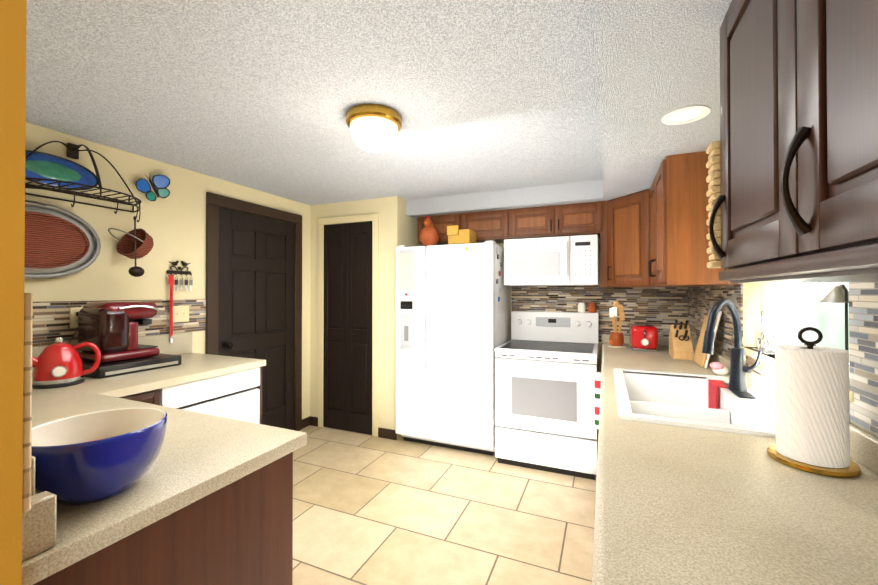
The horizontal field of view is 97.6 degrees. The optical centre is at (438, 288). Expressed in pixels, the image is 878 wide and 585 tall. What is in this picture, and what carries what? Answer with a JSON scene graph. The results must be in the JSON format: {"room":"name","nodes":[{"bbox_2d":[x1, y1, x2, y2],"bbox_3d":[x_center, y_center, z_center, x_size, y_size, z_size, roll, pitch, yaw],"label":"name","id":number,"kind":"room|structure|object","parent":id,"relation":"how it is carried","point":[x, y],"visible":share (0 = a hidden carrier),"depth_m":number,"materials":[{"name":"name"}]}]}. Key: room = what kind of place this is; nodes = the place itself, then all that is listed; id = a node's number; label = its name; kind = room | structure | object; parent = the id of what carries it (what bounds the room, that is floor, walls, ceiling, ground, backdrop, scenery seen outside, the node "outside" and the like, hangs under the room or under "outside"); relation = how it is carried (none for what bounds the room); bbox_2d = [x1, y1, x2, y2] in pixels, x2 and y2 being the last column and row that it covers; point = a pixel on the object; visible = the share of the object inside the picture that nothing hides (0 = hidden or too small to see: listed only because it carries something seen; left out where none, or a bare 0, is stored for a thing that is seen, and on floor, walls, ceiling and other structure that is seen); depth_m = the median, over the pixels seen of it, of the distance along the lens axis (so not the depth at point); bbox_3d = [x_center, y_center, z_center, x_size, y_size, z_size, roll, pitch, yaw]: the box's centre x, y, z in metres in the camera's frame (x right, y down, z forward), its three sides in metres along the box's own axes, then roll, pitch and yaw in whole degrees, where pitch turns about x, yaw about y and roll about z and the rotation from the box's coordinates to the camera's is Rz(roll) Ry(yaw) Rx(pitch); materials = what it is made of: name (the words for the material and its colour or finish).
{"room":"kitchen","nodes":[
{"label":"kitchen","id":0,"kind":"room"},
{"bbox_2d":[0,0,26,584],"bbox_3d":[-1.137,0.234,-0.288,0.200,2.250,2.013,0,0,23],"label":"wall","id":1,"kind":"structure","parent":0,"point":[13,18],"depth_m":0.59,"materials":[{"name":"orange paint"}]},
{"bbox_2d":[22,293,32,512],"bbox_3d":[-0.660,0.179,0.611,0.024,0.346,0.012,0,0,23],"label":"trim","id":2,"kind":"structure","parent":1,"relation":"attached to","point":[27,395],"depth_m":0.61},
{"bbox_2d":[24,122,310,418],"bbox_3d":[-1.815,0.260,2.961,0.120,2.250,3.640,0,0,23],"label":"wall","id":3,"kind":"structure","parent":0,"point":[173,224],"depth_m":2.54,"materials":[{"name":"beige paint"}]},
{"bbox_2d":[24,141,153,278],"bbox_3d":[-1.970,-0.436,2.073,0.302,0.772,0.800,0,0,23],"label":"pot rack","id":4,"kind":"object","parent":3,"relation":"attached to","point":[60,242],"visible":0.75,"depth_m":2.08,"materials":[{"name":"metal"}]},
{"bbox_2d":[32,299,205,346],"bbox_3d":[-2.093,0.188,2.156,0.008,0.240,1.640,0,0,23],"label":"backsplash","id":5,"kind":"structure","parent":3,"relation":"attached to","point":[51,321],"depth_m":2.19,"materials":[{"name":"tile"}]},
{"bbox_2d":[68,307,82,343],"bbox_3d":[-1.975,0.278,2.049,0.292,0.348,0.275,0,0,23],"label":"electrical outlet plate","id":6,"kind":"object","parent":5,"relation":"attached to","point":[74,312],"visible":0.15,"depth_m":2.18,"materials":[{"name":"plastic"}]},
{"bbox_2d":[173,306,188,322],"bbox_3d":[-1.833,0.178,2.730,0.014,0.116,0.120,0,0,23],"label":"switch plate","id":7,"kind":"object","parent":5,"relation":"attached to","point":[180,313],"visible":0.79,"depth_m":2.73,"materials":[{"name":"beige plastic"}]},
{"bbox_2d":[136,175,169,200],"bbox_3d":[-1.894,-0.675,2.542,0.033,0.191,0.214,0,0,23],"label":"art","id":8,"kind":"object","parent":3,"relation":"attached to","point":[161,183],"visible":0.96,"depth_m":2.56,"materials":[{"name":"blue glass"}]},
{"bbox_2d":[167,261,192,342],"bbox_3d":[-1.829,0.086,2.716,0.048,0.573,0.173,0,0,23],"label":"key rack","id":9,"kind":"object","parent":3,"relation":"attached to","point":[171,281],"visible":1,"depth_m":2.68,"materials":[{"name":"metal"}]},
{"bbox_2d":[205,192,301,430],"bbox_3d":[-1.534,0.328,3.346,0.088,2.120,0.990,0,0,23],"label":"door","id":10,"kind":"structure","parent":3,"relation":"attached to","point":[253,281],"depth_m":3.37,"materials":[{"name":"brown wood"}]},
{"bbox_2d":[26,0,602,205],"bbox_3d":[-0.565,-0.908,1.411,3.710,0.060,5.570,0,0,23],"label":"ceiling","id":11,"kind":"structure","parent":0,"point":[265,96],"depth_m":1.67,"materials":[{"name":"white paint"}]},
{"bbox_2d":[346,104,401,152],"bbox_3d":[-0.328,-0.787,1.946,0.280,0.171,0.280,0,0,23],"label":"flush ceiling light","id":12,"kind":"object","parent":11,"relation":"attached to","point":[375,128],"visible":1,"depth_m":1.85,"materials":[{"name":"white glass"}]},
{"bbox_2d":[310,196,423,439],"bbox_3d":[-0.712,0.268,4.075,1.020,2.250,0.720,0,0,23],"label":"wall","id":13,"kind":"structure","parent":0,"point":[397,226],"depth_m":3.61,"materials":[{"name":"beige paint"}]},
{"bbox_2d":[318,213,378,436],"bbox_3d":[-0.900,0.338,3.740,0.710,2.105,0.044,0,0,23],"label":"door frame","id":14,"kind":"structure","parent":13,"relation":"attached to","point":[348,325],"depth_m":3.74,"materials":[{"name":"brown wood"}]},
{"bbox_2d":[302,416,396,439],"bbox_3d":[-0.882,1.345,3.674,1.020,0.090,0.135,0,0,23],"label":"baseboard","id":15,"kind":"structure","parent":13,"relation":"attached to","point":[385,433],"depth_m":3.59,"materials":[{"name":"brown wood"}]},
{"bbox_2d":[292,425,596,584],"bbox_3d":[-0.565,1.402,1.393,3.710,0.060,5.570,0,0,23],"label":"floor","id":16,"kind":"structure","parent":0,"point":[369,510],"depth_m":2.32,"materials":[{"name":"tile"}]},
{"bbox_2d":[38,332,265,371],"bbox_3d":[-1.646,0.844,2.239,0.750,1.070,0.903,0,0,23],"label":"countertop","id":17,"kind":"structure","parent":16,"relation":"on","point":[181,345],"depth_m":2.57,"materials":[{"name":"beige laminate"}]},
{"bbox_2d":[32,337,100,388],"bbox_3d":[-1.809,0.342,1.829,0.187,0.225,0.259,0,0,23],"label":"kettle","id":18,"kind":"object","parent":17,"relation":"on","point":[58,363],"visible":0.98,"depth_m":1.79,"materials":[{"name":"plastic"}]},
{"bbox_2d":[78,301,181,378],"bbox_3d":[-1.803,0.265,2.207,0.369,0.385,0.415,0,0,23],"label":"coffee maker","id":19,"kind":"object","parent":17,"relation":"on","point":[109,329],"visible":0.94,"depth_m":2.10,"materials":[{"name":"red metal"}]},
{"bbox_2d":[22,347,306,584],"bbox_3d":[-1.415,0.837,1.304,1.916,1.070,0.630,0,0,23],"label":"countertop","id":20,"kind":"structure","parent":16,"relation":"on","point":[205,499],"depth_m":0.97,"materials":[{"name":"beige stone"}]},
{"bbox_2d":[31,408,167,505],"bbox_3d":[-0.754,0.373,0.849,0.253,0.148,0.253,0,0,23],"label":"bowl","id":21,"kind":"object","parent":20,"relation":"on","point":[88,458],"visible":0.88,"depth_m":0.80,"materials":[{"name":"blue ceramic"}]},
{"bbox_2d":[159,367,259,423],"bbox_3d":[-1.565,0.943,2.340,0.686,0.874,0.604,0,0,23],"label":"dishwasher","id":22,"kind":"object","parent":16,"relation":"on","point":[234,395],"visible":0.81,"depth_m":2.25,"materials":[{"name":"plastic"}]},
{"bbox_2d":[395,240,510,455],"bbox_3d":[0.143,0.498,3.549,0.906,1.782,0.725,0,0,23],"label":"fridge","id":23,"kind":"object","parent":16,"relation":"on","point":[453,316],"visible":0.98,"depth_m":3.26,"materials":[{"name":"metal"}]},
{"bbox_2d":[420,216,438,245],"bbox_3d":[-0.089,-0.525,3.507,0.180,0.260,0.260,0,0,23],"label":"pottery","id":24,"kind":"object","parent":23,"relation":"on","point":[429,234],"visible":0.96,"depth_m":3.44,"materials":[{"name":"ceramic"}]},
{"bbox_2d":[447,225,475,243],"bbox_3d":[0.206,-0.474,3.433,0.200,0.156,0.220,0,0,23],"label":"cardboard box","id":25,"kind":"object","parent":23,"relation":"on","point":[455,234],"visible":0.85,"depth_m":3.35,"materials":[{"name":"yellow cardboard"}]},
{"bbox_2d":[494,311,598,479],"bbox_3d":[0.914,0.796,3.195,0.760,1.180,0.759,0,0,23],"label":"range","id":26,"kind":"object","parent":16,"relation":"on","point":[546,366],"visible":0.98,"depth_m":2.94,"materials":[{"name":"white metal"}]},
{"bbox_2d":[578,302,585,312],"bbox_3d":[1.265,0.163,3.407,0.067,0.088,0.067,0,0,11],"label":"spice jar","id":27,"kind":"object","parent":26,"relation":"on","point":[582,307],"depth_m":3.38,"materials":[{"name":"ceramic"}]},
{"bbox_2d":[588,303,595,312],"bbox_3d":[1.342,0.163,3.373,0.067,0.088,0.067,0,0,11],"label":"spice jar","id":28,"kind":"object","parent":26,"relation":"on","point":[591,306],"depth_m":3.35,"materials":[{"name":"ceramic"}]},
{"bbox_2d":[592,335,877,584],"bbox_3d":[0.665,0.868,0.790,0.650,1.000,5.390,0,0,23],"label":"countertop","id":29,"kind":"structure","parent":16,"relation":"on","point":[676,505],"depth_m":0.79,"materials":[{"name":"beige stone"}]},
{"bbox_2d":[595,367,601,429],"bbox_3d":[1.119,0.751,2.654,0.080,0.423,0.096,0,0,23],"label":"dish towel","id":30,"kind":"object","parent":29,"relation":"hanging from","point":[597,389],"visible":0.44,"depth_m":2.62,"materials":[{"name":"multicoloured fabric"}]},
{"bbox_2d":[607,301,625,347],"bbox_3d":[1.426,0.280,3.086,0.140,0.369,0.140,0,0,23],"label":"utensil crock","id":31,"kind":"object","parent":29,"relation":"on","point":[616,339],"visible":1,"depth_m":3.06,"materials":[{"name":"ceramic"}]},
{"bbox_2d":[629,324,657,351],"bbox_3d":[1.569,0.370,2.950,0.180,0.187,0.295,0,0,23],"label":"toaster","id":32,"kind":"object","parent":29,"relation":"on","point":[643,337],"visible":1,"depth_m":2.85,"materials":[{"name":"red metal"}]},
{"bbox_2d":[669,320,693,359],"bbox_3d":[1.637,0.334,2.602,0.110,0.254,0.220,0,0,23],"label":"knife block","id":33,"kind":"object","parent":29,"relation":"on","point":[680,344],"visible":1,"depth_m":2.55,"materials":[{"name":"brown wood"}]},
{"bbox_2d":[613,368,775,437],"bbox_3d":[1.049,0.546,1.640,0.540,0.211,0.906,0,0,23],"label":"sink","id":34,"kind":"object","parent":29,"relation":"in","point":[668,398],"visible":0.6,"depth_m":1.65,"materials":[{"name":"white ceramic"}]},
{"bbox_2d":[708,379,726,408],"bbox_3d":[1.293,0.504,1.769,0.061,0.142,0.140,0,0,23],"label":"cloth","id":35,"kind":"object","parent":34,"relation":"in","point":[713,393],"visible":0.69,"depth_m":1.76,"materials":[{"name":"red fabric"}]},
{"bbox_2d":[693,309,721,367],"bbox_3d":[1.609,0.291,2.309,0.100,0.332,0.260,0,0,23],"label":"cutting board","id":36,"kind":"object","parent":29,"relation":"on","point":[700,358],"visible":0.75,"depth_m":2.32,"materials":[{"name":"brown wood"}]},
{"bbox_2d":[710,362,728,375],"bbox_3d":[1.471,0.420,2.019,0.082,0.070,0.120,0,0,23],"label":"holder","id":37,"kind":"object","parent":29,"relation":"on","point":[719,369],"visible":0.96,"depth_m":1.98,"materials":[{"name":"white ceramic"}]},
{"bbox_2d":[702,298,762,398],"bbox_3d":[1.234,0.240,1.648,0.231,0.400,0.302,0,0,23],"label":"faucet","id":38,"kind":"object","parent":29,"relation":"on","point":[737,383],"visible":1,"depth_m":1.62,"materials":[{"name":"metal"}]},
{"bbox_2d":[767,327,860,477],"bbox_3d":[0.965,0.274,0.997,0.176,0.350,0.176,0,0,23],"label":"paper towel","id":39,"kind":"object","parent":29,"relation":"on","point":[812,413],"visible":1,"depth_m":0.95,"materials":[{"name":"white paper"}]},
{"bbox_2d":[406,179,621,219],"bbox_3d":[0.865,-0.787,3.434,2.390,0.150,0.420,0,0,23],"label":"ceiling soffit","id":40,"kind":"structure","parent":0,"point":[561,194],"depth_m":3.32,"materials":[{"name":"white paint"}]},
{"bbox_2d":[496,238,603,371],"bbox_3d":[1.027,0.265,3.650,2.510,2.250,0.120,0,0,23],"label":"wall","id":41,"kind":"structure","parent":0,"point":[599,343],"depth_m":3.42,"materials":[{"name":"beige paint"}]},
{"bbox_2d":[418,213,465,244],"bbox_3d":[0.084,-0.578,3.814,0.513,0.258,0.331,0,0,23],"label":"upper cabinet","id":42,"kind":"object","parent":41,"relation":"attached to","point":[440,222],"depth_m":3.66,"materials":[{"name":"orange wood"}]},
{"bbox_2d":[466,209,517,242],"bbox_3d":[0.475,-0.579,3.645,0.571,0.258,0.331,0,0,23],"label":"upper cabinet","id":43,"kind":"object","parent":41,"relation":"attached to","point":[501,226],"depth_m":3.46,"materials":[{"name":"orange wood"}]},
{"bbox_2d":[518,205,561,238],"bbox_3d":[0.865,-0.580,3.477,0.511,0.258,0.331,0,0,23],"label":"upper cabinet","id":44,"kind":"object","parent":41,"relation":"attached to","point":[544,221],"depth_m":3.30,"materials":[{"name":"orange wood"}]},
{"bbox_2d":[562,201,606,240],"bbox_3d":[1.201,-0.582,3.332,0.453,0.258,0.331,0,0,23],"label":"upper cabinet","id":45,"kind":"object","parent":41,"relation":"attached to","point":[590,218],"depth_m":3.16,"materials":[{"name":"orange wood"}]},
{"bbox_2d":[504,234,597,285],"bbox_3d":[0.983,-0.230,3.363,0.760,0.404,0.440,0,0,23],"label":"microwave","id":46,"kind":"object","parent":45,"relation":"attached to","point":[560,261],"visible":1,"depth_m":3.19,"materials":[{"name":"plastic"}]},
{"bbox_2d":[511,285,687,341],"bbox_3d":[1.373,0.218,3.431,1.460,0.500,0.008,0,0,23],"label":"backsplash","id":47,"kind":"structure","parent":41,"relation":"attached to","point":[661,309],"depth_m":3.35,"materials":[{"name":"tile"}]},
{"bbox_2d":[607,189,700,287],"bbox_3d":[1.640,-0.364,2.990,0.609,0.698,0.608,0,0,23],"label":"upper cabinet","id":48,"kind":"object","parent":41,"relation":"attached to","point":[627,239],"visible":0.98,"depth_m":2.89,"materials":[{"name":"orange wood"}]},
{"bbox_2d":[599,0,731,197],"bbox_3d":[0.593,-0.809,0.600,0.640,0.150,5.000,0,0,23],"label":"ceiling","id":49,"kind":"structure","parent":0,"point":[660,59],"depth_m":1.35,"materials":[{"name":"white paint"}]},
{"bbox_2d":[662,105,710,124],"bbox_3d":[1.026,-0.722,1.600,0.172,0.007,0.172,0,0,23],"label":"recessed light","id":50,"kind":"object","parent":49,"relation":"in","point":[686,114],"visible":1,"depth_m":1.59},
{"bbox_2d":[691,283,877,438],"bbox_3d":[1.026,0.241,0.634,0.120,2.250,5.420,0,0,23],"label":"wall","id":51,"kind":"structure","parent":0,"point":[751,310],"depth_m":1.89,"materials":[{"name":"beige paint"}]},
{"bbox_2d":[648,151,737,286],"bbox_3d":[1.490,-0.369,2.343,0.371,0.698,0.698,0,0,23],"label":"upper cabinet","id":52,"kind":"object","parent":51,"relation":"attached to","point":[678,226],"visible":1,"depth_m":2.05,"materials":[{"name":"orange wood"}]},
{"bbox_2d":[706,141,720,268],"bbox_3d":[0.801,-0.237,1.095,0.055,0.355,0.058,0,0,23],"label":"blind","id":53,"kind":"object","parent":51,"relation":"attached to","point":[713,165],"visible":0.42,"depth_m":1.08,"materials":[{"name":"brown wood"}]},
{"bbox_2d":[688,282,877,436],"bbox_3d":[0.965,0.146,0.656,0.008,0.440,5.412,0,0,23],"label":"backsplash","id":54,"kind":"structure","parent":51,"relation":"attached to","point":[863,338],"depth_m":1.04,"materials":[{"name":"tile"}]},
{"bbox_2d":[713,0,877,275],"bbox_3d":[0.824,-0.392,0.751,0.333,0.678,0.533,0,0,23],"label":"upper cabinet","id":55,"kind":"object","parent":51,"relation":"attached to","point":[741,199],"depth_m":0.88,"materials":[{"name":"brown wood"}]},
{"bbox_2d":[742,282,853,401],"bbox_3d":[1.371,0.133,1.466,0.124,0.360,0.960,0,0,23],"label":"window","id":56,"kind":"structure","parent":51,"relation":"in","point":[786,307],"depth_m":1.56,"materials":[{"name":"white glass"}]},
{"bbox_2d":[752,310,774,354],"bbox_3d":[1.470,0.191,1.738,0.040,0.187,0.162,0,0,23],"label":"bicycle figurine","id":57,"kind":"object","parent":56,"relation":"on","point":[760,341],"visible":1,"depth_m":1.74,"materials":[{"name":"grey metal"}]},
{"bbox_2d":[793,322,800,344],"bbox_3d":[1.340,0.203,1.435,0.038,0.158,0.060,0,0,23],"label":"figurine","id":58,"kind":"object","parent":56,"relation":"on","point":[796,340],"visible":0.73,"depth_m":1.43,"materials":[{"name":"white ceramic"}]},
{"bbox_2d":[820,284,849,382],"bbox_3d":[1.250,0.132,1.193,0.088,0.295,0.114,0,0,23],"label":"light","id":59,"kind":"object","parent":56,"relation":"on","point":[838,294],"visible":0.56,"depth_m":1.18,"materials":[{"name":"plastic"}]},
{"bbox_2d":[765,0,877,267],"bbox_3d":[0.656,-0.395,0.363,0.333,0.678,0.606,0,0,23],"label":"upper cabinet","id":60,"kind":"object","parent":51,"relation":"attached to","point":[797,200],"depth_m":0.57,"materials":[{"name":"brown wood"}]}
]}

